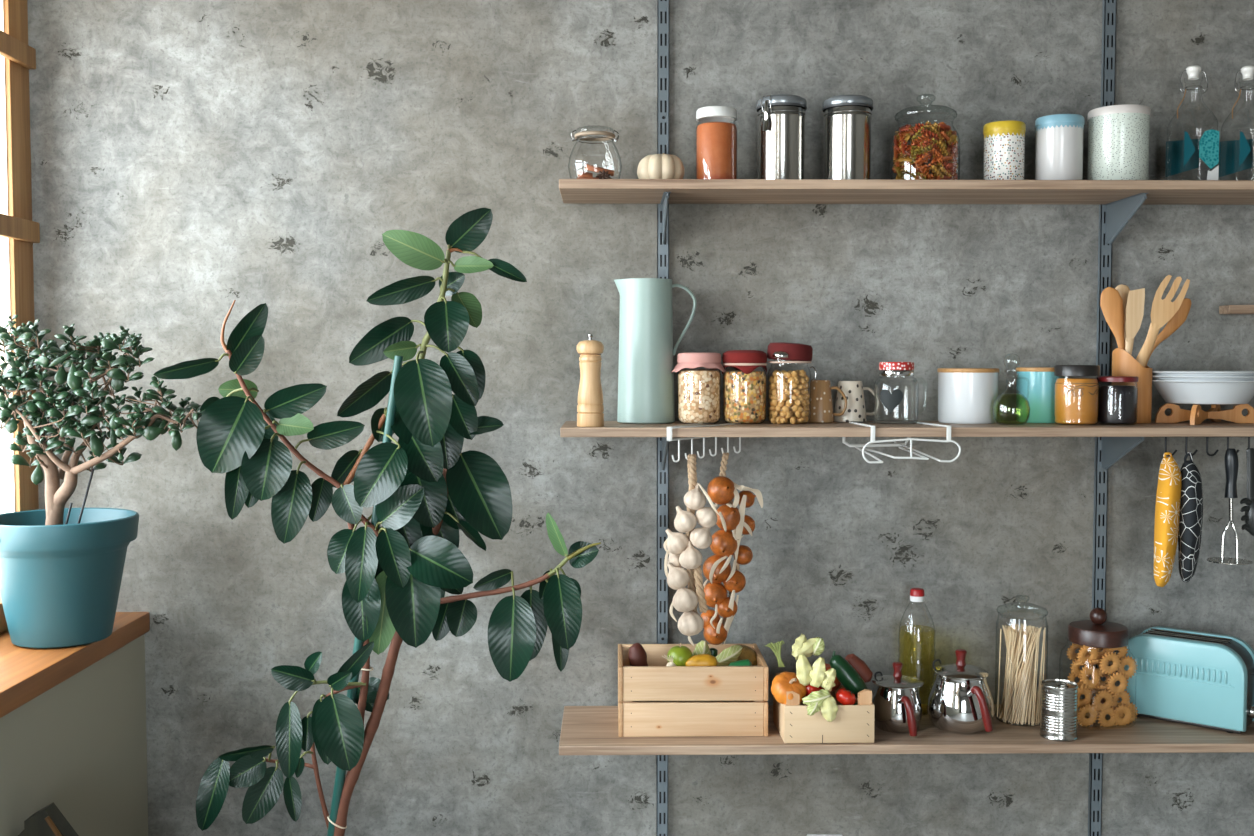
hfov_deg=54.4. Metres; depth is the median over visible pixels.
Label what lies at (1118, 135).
canister
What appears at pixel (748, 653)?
melon
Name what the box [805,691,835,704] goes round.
potato
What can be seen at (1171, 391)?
bowl
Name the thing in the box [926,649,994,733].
steel pot
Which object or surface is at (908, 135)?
pasta
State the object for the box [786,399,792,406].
beige puff
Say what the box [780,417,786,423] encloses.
beige puff
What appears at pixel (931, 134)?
pasta
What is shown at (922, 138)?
pasta
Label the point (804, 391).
beige puff
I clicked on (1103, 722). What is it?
biscuit
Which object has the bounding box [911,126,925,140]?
pasta
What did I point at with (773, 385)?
beige puff
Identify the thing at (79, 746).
wall
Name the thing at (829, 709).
leaf
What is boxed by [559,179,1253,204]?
shelf board
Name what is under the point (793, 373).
beige puff
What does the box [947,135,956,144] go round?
pasta
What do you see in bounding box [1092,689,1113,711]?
biscuit
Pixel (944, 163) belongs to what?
pasta
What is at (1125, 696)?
biscuit
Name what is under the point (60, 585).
flower pot
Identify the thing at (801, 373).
beige puff
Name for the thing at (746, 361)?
jar
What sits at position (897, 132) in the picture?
pasta
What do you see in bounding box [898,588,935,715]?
oil bottle
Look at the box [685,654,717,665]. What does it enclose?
squash
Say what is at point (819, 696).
leaf
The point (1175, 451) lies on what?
hook rail
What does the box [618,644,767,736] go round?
wooden crate
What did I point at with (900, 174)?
pasta
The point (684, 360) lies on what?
jar
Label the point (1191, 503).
oven mitt
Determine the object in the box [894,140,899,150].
pasta
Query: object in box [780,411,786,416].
beige puff
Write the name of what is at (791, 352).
jar
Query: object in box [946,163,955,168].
pasta
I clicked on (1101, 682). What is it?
biscuit
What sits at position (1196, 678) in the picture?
toaster
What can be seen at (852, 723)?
crate
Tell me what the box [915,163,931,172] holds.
pasta
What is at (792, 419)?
beige puff
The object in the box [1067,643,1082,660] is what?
biscuit
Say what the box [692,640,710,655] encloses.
cabbage leaf
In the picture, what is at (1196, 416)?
wooden trivet
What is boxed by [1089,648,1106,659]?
biscuit
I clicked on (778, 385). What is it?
beige puff
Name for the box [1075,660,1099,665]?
biscuit
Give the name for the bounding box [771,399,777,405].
beige puff
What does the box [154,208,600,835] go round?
rubber plant
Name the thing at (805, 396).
beige puff
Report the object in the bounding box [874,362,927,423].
jar
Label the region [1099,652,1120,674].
biscuit
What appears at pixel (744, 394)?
grain
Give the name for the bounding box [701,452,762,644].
onion braid
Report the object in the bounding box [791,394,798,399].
beige puff
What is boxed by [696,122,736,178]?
sauce
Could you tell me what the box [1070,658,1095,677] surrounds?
biscuit
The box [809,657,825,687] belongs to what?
leaf
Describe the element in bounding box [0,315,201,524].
jade plant
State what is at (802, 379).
beige puff
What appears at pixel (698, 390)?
grain
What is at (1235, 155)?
bottle
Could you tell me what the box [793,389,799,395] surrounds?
beige puff
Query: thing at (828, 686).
leaf
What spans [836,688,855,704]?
tomato
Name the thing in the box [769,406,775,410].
beige puff
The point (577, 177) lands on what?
cinnamon stick
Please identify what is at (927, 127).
pasta
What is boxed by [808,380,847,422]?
mug
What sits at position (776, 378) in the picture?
beige puff
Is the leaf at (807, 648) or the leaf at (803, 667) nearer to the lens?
the leaf at (803, 667)
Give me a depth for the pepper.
2.48 m
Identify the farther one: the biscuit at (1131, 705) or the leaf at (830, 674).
the biscuit at (1131, 705)
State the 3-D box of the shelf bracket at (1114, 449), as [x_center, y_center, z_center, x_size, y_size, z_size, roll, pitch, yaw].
[1.050,0.073,2.585,0.014,0.088,0.201,0,3,-1]
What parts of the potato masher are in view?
masher plate, handle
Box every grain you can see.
[678,370,719,422]
[724,371,765,422]
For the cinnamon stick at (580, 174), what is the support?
in the jar at (578, 136)
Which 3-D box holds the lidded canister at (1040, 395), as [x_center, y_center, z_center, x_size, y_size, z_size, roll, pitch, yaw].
[0.883,-0.050,2.604,0.102,0.116,0.102,0,3,-1]
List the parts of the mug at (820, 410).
handle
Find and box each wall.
[0,634,147,835]
[27,0,1253,835]
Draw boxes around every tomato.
[806,684,821,695]
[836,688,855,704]
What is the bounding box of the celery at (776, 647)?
[765,640,784,666]
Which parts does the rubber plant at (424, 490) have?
stem, stem, stem, stem, stem, stem, stem, stem, stem, stem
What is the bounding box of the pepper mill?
[576,334,603,426]
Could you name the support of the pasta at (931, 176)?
in the pasta jar at (935, 97)
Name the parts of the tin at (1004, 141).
tin lid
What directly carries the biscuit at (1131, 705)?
in the cookie jar at (1096, 632)
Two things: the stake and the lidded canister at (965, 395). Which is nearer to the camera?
the stake
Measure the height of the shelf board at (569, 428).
0.018 m
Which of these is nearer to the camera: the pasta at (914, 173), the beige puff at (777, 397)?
the pasta at (914, 173)
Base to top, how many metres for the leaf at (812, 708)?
0.039 m
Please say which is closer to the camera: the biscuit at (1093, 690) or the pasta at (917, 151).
the pasta at (917, 151)
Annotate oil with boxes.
[993,393,1029,423]
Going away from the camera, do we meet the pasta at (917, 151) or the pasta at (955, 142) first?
the pasta at (917, 151)
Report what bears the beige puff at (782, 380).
in the jar at (791, 352)
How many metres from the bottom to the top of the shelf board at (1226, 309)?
0.018 m
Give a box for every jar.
[568,125,621,178]
[671,353,725,423]
[696,106,737,133]
[722,350,766,423]
[767,342,815,423]
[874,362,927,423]
[891,97,959,179]
[995,601,1047,726]
[1054,365,1099,424]
[1059,608,1136,721]
[1098,376,1137,424]
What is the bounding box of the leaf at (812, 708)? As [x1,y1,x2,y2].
[807,702,819,715]
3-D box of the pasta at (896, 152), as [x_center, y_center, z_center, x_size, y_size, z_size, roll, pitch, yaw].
[0.562,-0.551,2.539,0.014,0.036,0.020,0,3,3]
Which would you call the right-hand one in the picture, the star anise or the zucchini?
the zucchini
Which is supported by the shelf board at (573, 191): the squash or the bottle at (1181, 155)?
the bottle at (1181, 155)
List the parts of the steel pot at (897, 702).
pot lid, lid knob, pot, handle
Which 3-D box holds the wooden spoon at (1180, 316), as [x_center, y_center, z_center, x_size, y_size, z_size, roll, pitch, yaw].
[1.128,-0.131,2.587,0.132,0.245,0.013,0,3,5]
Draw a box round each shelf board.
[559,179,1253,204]
[559,704,1253,754]
[560,421,1253,436]
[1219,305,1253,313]
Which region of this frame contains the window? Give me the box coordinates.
[0,0,39,632]
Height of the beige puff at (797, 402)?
0.017 m
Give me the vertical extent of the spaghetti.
0.198 m
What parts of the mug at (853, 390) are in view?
handle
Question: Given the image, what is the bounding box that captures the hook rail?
[1165,437,1249,456]
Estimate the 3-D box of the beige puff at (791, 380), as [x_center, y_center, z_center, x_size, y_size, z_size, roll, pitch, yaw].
[0.340,-0.078,2.514,0.015,0.014,0.014,1,3,15]
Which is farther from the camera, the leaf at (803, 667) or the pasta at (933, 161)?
the pasta at (933, 161)
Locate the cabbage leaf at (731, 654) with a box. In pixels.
[716,645,742,665]
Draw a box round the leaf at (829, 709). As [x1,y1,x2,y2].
[820,696,837,721]
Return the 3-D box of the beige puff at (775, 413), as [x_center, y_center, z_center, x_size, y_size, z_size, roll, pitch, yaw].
[0.309,-0.007,2.536,0.014,0.015,0.015,-1,3,-27]
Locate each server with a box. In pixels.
[1240,448,1253,535]
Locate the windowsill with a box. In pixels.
[0,612,149,717]
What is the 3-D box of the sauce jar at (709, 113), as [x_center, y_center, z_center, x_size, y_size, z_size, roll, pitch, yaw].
[0.186,-0.559,2.530,0.086,0.160,0.086,0,3,-1]
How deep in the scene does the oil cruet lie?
2.50 m
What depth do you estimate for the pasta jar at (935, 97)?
2.52 m
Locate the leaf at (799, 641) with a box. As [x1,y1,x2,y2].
[792,633,806,652]
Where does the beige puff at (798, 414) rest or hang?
in the jar at (791, 352)
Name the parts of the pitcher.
handle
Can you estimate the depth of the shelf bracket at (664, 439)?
2.58 m
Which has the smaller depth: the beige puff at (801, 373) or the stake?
the stake
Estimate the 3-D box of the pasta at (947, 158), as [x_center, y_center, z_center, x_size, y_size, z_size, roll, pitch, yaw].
[0.648,-0.526,2.485,0.035,0.016,0.014,-1,3,-28]
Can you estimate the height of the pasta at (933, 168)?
0.032 m
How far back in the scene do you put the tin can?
2.44 m
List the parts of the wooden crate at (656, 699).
corner post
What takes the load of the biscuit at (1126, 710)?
in the cookie jar at (1096, 632)
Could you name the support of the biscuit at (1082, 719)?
in the cookie jar at (1096, 632)
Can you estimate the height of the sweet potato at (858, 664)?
0.062 m
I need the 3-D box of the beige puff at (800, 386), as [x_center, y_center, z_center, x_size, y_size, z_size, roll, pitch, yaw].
[0.359,-0.065,2.521,0.017,0.014,0.015,-2,3,-31]
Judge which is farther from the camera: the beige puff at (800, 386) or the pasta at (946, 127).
the beige puff at (800, 386)
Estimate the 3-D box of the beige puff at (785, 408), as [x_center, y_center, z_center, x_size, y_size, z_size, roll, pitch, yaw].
[0.329,-0.019,2.519,0.015,0.016,0.015,2,3,36]
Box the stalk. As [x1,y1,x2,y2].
[709,648,717,664]
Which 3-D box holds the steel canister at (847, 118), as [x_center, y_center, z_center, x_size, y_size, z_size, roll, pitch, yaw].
[0.458,-0.572,2.534,0.105,0.185,0.109,0,3,-1]
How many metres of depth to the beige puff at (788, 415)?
2.51 m
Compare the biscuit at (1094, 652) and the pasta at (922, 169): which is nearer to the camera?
the pasta at (922, 169)
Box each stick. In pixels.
[65,502,72,523]
[77,468,93,523]
[577,177,598,178]
[578,171,592,176]
[585,164,614,175]
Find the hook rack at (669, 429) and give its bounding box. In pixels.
[667,423,740,461]
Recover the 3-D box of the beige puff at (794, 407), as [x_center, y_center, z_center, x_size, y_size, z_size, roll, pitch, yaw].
[0.348,-0.021,2.518,0.015,0.015,0.014,2,3,34]
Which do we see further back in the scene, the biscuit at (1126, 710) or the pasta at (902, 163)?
the biscuit at (1126, 710)
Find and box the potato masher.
[1207,448,1252,564]
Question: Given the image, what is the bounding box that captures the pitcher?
[614,278,695,423]
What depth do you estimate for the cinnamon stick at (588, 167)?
2.51 m
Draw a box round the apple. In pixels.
[667,643,692,665]
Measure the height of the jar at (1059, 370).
0.122 m
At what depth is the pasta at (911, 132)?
2.51 m
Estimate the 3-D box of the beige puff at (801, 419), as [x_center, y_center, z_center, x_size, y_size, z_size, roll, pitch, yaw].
[0.359,0.004,2.524,0.016,0.014,0.015,-1,3,-22]
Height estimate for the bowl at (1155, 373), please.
0.049 m
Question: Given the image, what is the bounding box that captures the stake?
[327,355,402,835]
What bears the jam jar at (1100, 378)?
on the shelf board at (569, 428)
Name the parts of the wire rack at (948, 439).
glass rail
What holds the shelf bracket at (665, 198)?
attached to the shelf standard at (662, 5)
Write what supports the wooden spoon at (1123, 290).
in the utensil holder
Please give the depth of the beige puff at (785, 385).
2.51 m
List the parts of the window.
rail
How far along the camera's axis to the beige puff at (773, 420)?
2.54 m
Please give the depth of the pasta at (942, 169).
2.49 m
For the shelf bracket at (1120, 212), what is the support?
attached to the shelf standard at (1109, 8)
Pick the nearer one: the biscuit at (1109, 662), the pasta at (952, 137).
the pasta at (952, 137)
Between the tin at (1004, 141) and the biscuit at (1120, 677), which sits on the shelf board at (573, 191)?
the tin at (1004, 141)
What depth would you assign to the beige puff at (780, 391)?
2.52 m
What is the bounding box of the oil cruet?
[992,354,1029,424]
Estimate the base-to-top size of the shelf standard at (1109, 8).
2.500 m
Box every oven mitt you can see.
[1154,452,1181,586]
[1178,452,1202,581]
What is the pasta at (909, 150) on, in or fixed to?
in the pasta jar at (935, 97)
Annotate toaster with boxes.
[1120,626,1253,733]
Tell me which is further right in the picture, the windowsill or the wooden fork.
the wooden fork
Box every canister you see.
[756,94,806,178]
[822,95,872,179]
[937,368,998,423]
[1016,367,1064,422]
[1087,104,1150,179]
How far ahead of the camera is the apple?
2.50 m
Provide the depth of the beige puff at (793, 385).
2.51 m
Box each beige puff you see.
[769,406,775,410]
[770,382,775,388]
[770,416,776,423]
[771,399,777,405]
[772,411,778,417]
[773,376,779,382]
[774,394,780,400]
[775,371,782,376]
[775,404,780,411]
[776,382,781,388]
[776,416,781,423]
[777,389,784,394]
[778,377,785,383]
[778,399,784,406]
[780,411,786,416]
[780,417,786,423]
[781,393,786,400]
[782,382,788,389]
[782,406,789,411]
[784,372,791,377]
[785,388,791,394]
[785,411,790,418]
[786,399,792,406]
[788,377,794,383]
[790,382,796,388]
[790,417,795,423]
[791,370,797,376]
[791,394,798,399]
[791,404,798,411]
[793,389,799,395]
[794,399,801,405]
[795,411,801,417]
[797,383,803,389]
[797,416,803,422]
[798,370,805,377]
[800,377,806,383]
[800,389,807,394]
[801,399,806,405]
[802,394,808,399]
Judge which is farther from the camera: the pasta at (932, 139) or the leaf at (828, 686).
the pasta at (932, 139)
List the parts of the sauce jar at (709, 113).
jar lid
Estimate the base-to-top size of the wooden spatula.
0.267 m
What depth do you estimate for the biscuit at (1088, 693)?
2.56 m
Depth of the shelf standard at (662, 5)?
2.67 m
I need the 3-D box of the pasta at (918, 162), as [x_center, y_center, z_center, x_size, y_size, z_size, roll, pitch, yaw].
[0.601,-0.526,2.482,0.034,0.029,0.014,1,3,19]
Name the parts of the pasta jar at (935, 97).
jar lid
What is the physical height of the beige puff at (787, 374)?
0.014 m
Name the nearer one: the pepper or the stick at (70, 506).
the stick at (70, 506)
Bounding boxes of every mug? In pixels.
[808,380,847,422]
[834,381,879,421]
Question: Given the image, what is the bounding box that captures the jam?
[1098,385,1136,423]
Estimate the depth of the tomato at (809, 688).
2.45 m
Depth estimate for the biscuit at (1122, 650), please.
2.55 m
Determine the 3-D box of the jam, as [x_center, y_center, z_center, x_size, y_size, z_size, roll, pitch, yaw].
[1.010,-0.028,2.510,0.074,0.078,0.074,0,3,-1]
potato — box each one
[628,643,647,665]
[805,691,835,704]
[845,654,872,682]
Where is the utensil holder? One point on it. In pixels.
(1123, 363)
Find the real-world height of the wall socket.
0.080 m
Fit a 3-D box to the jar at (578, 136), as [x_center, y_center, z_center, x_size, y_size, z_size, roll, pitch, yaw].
[-0.066,-0.540,2.527,0.112,0.122,0.112,0,3,-1]
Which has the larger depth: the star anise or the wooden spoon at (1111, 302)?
the wooden spoon at (1111, 302)
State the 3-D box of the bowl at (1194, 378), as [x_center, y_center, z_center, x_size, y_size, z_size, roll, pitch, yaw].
[1.220,-0.065,2.566,0.234,0.049,0.234,-2,4,-43]
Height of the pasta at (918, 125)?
0.017 m
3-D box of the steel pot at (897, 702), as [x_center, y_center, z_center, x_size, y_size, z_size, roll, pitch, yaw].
[0.562,0.576,2.514,0.104,0.135,0.140,0,3,-1]
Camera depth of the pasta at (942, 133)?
2.48 m
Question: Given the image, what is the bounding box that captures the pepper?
[728,659,751,665]
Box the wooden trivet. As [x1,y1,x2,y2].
[1155,403,1253,424]
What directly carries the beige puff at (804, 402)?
in the jar at (791, 352)
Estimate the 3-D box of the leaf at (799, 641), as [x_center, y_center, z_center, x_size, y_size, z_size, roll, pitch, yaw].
[0.354,0.467,2.504,0.033,0.044,0.018,-1,3,-22]
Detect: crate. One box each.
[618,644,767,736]
[773,673,874,742]
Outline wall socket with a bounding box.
[807,834,841,835]
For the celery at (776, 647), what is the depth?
2.51 m
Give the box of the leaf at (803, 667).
[796,654,811,685]
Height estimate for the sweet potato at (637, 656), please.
0.092 m
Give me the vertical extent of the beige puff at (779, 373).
0.015 m
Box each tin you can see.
[983,121,1025,179]
[1035,114,1084,179]
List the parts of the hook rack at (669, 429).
rack frame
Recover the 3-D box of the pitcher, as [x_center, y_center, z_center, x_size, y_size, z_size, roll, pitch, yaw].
[0.052,-0.141,2.580,0.150,0.301,0.122,-2,3,-34]
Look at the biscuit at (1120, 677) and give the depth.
2.53 m
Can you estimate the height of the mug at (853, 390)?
0.088 m
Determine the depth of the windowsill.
2.28 m
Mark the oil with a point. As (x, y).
(1003, 393)
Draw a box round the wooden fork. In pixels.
[1136,275,1189,366]
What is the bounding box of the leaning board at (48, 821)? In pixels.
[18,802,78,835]
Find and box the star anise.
[597,170,609,178]
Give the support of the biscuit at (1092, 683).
in the cookie jar at (1096, 632)
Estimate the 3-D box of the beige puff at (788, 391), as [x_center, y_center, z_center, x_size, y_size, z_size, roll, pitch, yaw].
[0.333,-0.054,2.516,0.015,0.014,0.015,0,3,2]
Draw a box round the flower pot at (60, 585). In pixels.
[0,508,138,648]
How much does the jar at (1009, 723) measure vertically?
0.267 m
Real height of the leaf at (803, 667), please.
0.064 m
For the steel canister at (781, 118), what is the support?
on the shelf board at (573, 191)
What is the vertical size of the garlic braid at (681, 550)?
0.391 m
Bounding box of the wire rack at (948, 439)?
[842,421,960,462]
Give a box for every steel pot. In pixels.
[872,662,923,735]
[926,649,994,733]
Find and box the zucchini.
[829,651,867,697]
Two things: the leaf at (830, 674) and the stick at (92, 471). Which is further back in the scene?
the leaf at (830, 674)
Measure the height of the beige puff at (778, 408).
0.017 m
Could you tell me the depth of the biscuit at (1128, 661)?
2.55 m
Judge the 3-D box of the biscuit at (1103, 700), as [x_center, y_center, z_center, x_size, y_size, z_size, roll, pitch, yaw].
[1.023,0.589,2.591,0.052,0.049,0.021,1,3,17]
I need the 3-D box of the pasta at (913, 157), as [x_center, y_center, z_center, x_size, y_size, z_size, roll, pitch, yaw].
[0.586,-0.539,2.490,0.014,0.035,0.014,4,5,37]
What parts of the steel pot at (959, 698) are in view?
pot lid, lid knob, handle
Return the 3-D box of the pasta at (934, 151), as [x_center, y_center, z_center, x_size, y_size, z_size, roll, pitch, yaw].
[0.631,-0.535,2.479,0.033,0.030,0.014,0,3,-10]
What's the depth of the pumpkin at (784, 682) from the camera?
2.44 m
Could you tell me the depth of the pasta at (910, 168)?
2.53 m
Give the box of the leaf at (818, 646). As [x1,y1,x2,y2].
[811,637,824,655]
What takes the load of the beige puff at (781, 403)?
in the jar at (791, 352)
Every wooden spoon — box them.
[1100,287,1124,349]
[1115,284,1129,341]
[1145,298,1190,367]
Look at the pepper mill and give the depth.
2.41 m
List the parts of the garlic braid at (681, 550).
garlic bulb, garlic bulb, garlic bulb, garlic bulb, garlic bulb, garlic bulb, garlic bulb, garlic bulb, garlic bulb, garlic bulb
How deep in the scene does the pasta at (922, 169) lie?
2.48 m
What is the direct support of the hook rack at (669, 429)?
attached to the shelf board at (569, 428)
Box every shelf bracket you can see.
[660,192,670,243]
[662,437,668,469]
[1102,437,1143,469]
[1105,193,1147,243]
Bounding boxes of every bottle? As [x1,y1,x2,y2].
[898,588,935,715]
[1165,66,1218,179]
[1219,66,1253,176]
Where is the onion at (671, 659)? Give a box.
[662,655,675,665]
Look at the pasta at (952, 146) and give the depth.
2.50 m
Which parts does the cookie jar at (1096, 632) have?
lid knob, jar lid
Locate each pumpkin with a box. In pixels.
[637,153,684,178]
[771,672,805,703]
[822,664,840,690]
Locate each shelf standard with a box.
[656,0,668,835]
[1088,0,1116,835]
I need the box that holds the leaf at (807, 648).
[792,637,817,659]
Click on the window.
(18, 232)
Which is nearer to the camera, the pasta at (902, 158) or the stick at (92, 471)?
the stick at (92, 471)
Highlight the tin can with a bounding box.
[1039,679,1078,741]
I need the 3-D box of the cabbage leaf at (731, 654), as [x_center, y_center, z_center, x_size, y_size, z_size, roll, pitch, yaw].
[0.215,0.497,2.544,0.067,0.041,0.020,-1,3,-25]
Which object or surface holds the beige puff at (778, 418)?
in the jar at (791, 352)
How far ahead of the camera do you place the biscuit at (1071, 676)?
2.59 m
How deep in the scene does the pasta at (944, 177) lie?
2.49 m
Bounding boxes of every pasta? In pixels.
[893,146,898,160]
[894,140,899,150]
[895,131,899,139]
[896,166,905,179]
[898,133,910,147]
[899,124,910,131]
[899,150,906,165]
[899,155,912,161]
[901,128,914,135]
[901,137,907,154]
[905,165,912,178]
[907,142,920,154]
[910,170,926,179]
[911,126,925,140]
[911,145,916,162]
[912,134,929,144]
[914,146,931,154]
[914,153,930,166]
[915,123,930,128]
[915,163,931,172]
[917,174,933,179]
[920,166,931,179]
[921,128,936,139]
[922,136,938,147]
[924,125,940,130]
[928,143,937,158]
[930,126,942,140]
[930,147,944,160]
[930,164,943,178]
[931,137,946,147]
[931,148,938,164]
[936,156,952,162]
[937,124,950,131]
[937,139,947,156]
[938,166,951,176]
[938,176,952,179]
[939,130,952,144]
[942,161,948,176]
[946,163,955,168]
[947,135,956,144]
[948,142,955,158]
[954,141,957,156]
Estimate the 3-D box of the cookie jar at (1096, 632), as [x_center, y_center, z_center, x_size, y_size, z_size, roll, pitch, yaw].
[0.994,0.520,2.575,0.126,0.241,0.126,-1,3,-12]
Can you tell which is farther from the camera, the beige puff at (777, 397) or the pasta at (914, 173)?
the beige puff at (777, 397)
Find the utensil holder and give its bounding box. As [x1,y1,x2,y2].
[1112,348,1151,422]
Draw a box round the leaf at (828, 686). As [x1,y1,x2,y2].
[824,681,835,690]
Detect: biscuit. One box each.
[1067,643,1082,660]
[1067,669,1083,686]
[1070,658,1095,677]
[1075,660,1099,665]
[1077,645,1099,664]
[1077,686,1093,707]
[1077,704,1097,726]
[1080,664,1099,688]
[1083,685,1107,689]
[1084,658,1105,677]
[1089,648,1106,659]
[1090,689,1103,704]
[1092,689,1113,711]
[1096,668,1112,684]
[1096,683,1120,703]
[1097,706,1115,726]
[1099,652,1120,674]
[1103,661,1112,676]
[1104,646,1127,660]
[1106,672,1128,694]
[1110,704,1133,725]
[1111,690,1130,708]
[1117,655,1136,678]
[1119,702,1137,722]
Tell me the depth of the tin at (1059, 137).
2.50 m
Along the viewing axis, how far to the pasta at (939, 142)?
2.48 m
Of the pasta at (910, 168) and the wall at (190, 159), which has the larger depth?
the wall at (190, 159)
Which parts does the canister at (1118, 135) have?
tin lid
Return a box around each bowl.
[1152,371,1253,375]
[1152,375,1253,380]
[1152,379,1253,404]
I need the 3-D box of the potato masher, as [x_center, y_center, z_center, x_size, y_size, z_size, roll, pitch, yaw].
[1.234,0.178,2.492,0.085,0.233,0.085,2,3,40]
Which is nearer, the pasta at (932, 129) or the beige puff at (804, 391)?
the pasta at (932, 129)
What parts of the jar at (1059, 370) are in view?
jar lid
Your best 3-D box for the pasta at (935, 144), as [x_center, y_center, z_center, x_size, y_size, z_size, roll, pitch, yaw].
[0.621,-0.543,2.482,0.028,0.035,0.014,0,3,-1]
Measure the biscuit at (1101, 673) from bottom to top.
0.051 m
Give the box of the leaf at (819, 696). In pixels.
[802,689,830,706]
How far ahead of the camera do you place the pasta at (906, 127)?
2.51 m
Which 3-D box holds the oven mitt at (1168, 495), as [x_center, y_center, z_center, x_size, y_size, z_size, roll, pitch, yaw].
[1.105,0.208,2.491,0.051,0.277,0.126,1,3,20]
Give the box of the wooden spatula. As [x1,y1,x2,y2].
[1125,288,1144,354]
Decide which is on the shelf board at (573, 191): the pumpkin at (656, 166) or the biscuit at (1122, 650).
the pumpkin at (656, 166)
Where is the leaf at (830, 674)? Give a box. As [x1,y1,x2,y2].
[820,668,835,688]
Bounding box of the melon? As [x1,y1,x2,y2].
[737,645,756,665]
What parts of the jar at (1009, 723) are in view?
jar lid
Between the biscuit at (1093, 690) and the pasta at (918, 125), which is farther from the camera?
the biscuit at (1093, 690)
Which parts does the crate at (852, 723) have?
panel, corner post, panel, panel, corner post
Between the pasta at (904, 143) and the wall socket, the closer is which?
the pasta at (904, 143)
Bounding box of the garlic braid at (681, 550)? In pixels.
[663,454,719,645]
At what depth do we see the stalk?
2.56 m
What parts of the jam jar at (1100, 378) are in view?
jar lid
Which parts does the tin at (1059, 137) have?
tin lid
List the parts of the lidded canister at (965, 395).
bamboo lid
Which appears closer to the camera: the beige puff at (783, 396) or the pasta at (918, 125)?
the pasta at (918, 125)
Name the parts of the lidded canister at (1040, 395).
bamboo lid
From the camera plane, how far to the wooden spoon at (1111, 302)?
2.57 m
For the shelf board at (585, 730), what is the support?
attached to the wall at (190, 159)
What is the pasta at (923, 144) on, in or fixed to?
on the pasta
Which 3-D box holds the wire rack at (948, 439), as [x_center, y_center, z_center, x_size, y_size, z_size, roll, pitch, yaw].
[0.555,0.048,2.494,0.202,0.074,0.211,0,3,-1]
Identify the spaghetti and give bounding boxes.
[997,623,1045,724]
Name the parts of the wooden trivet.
trivet arm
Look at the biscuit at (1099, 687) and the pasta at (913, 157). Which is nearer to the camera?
the pasta at (913, 157)

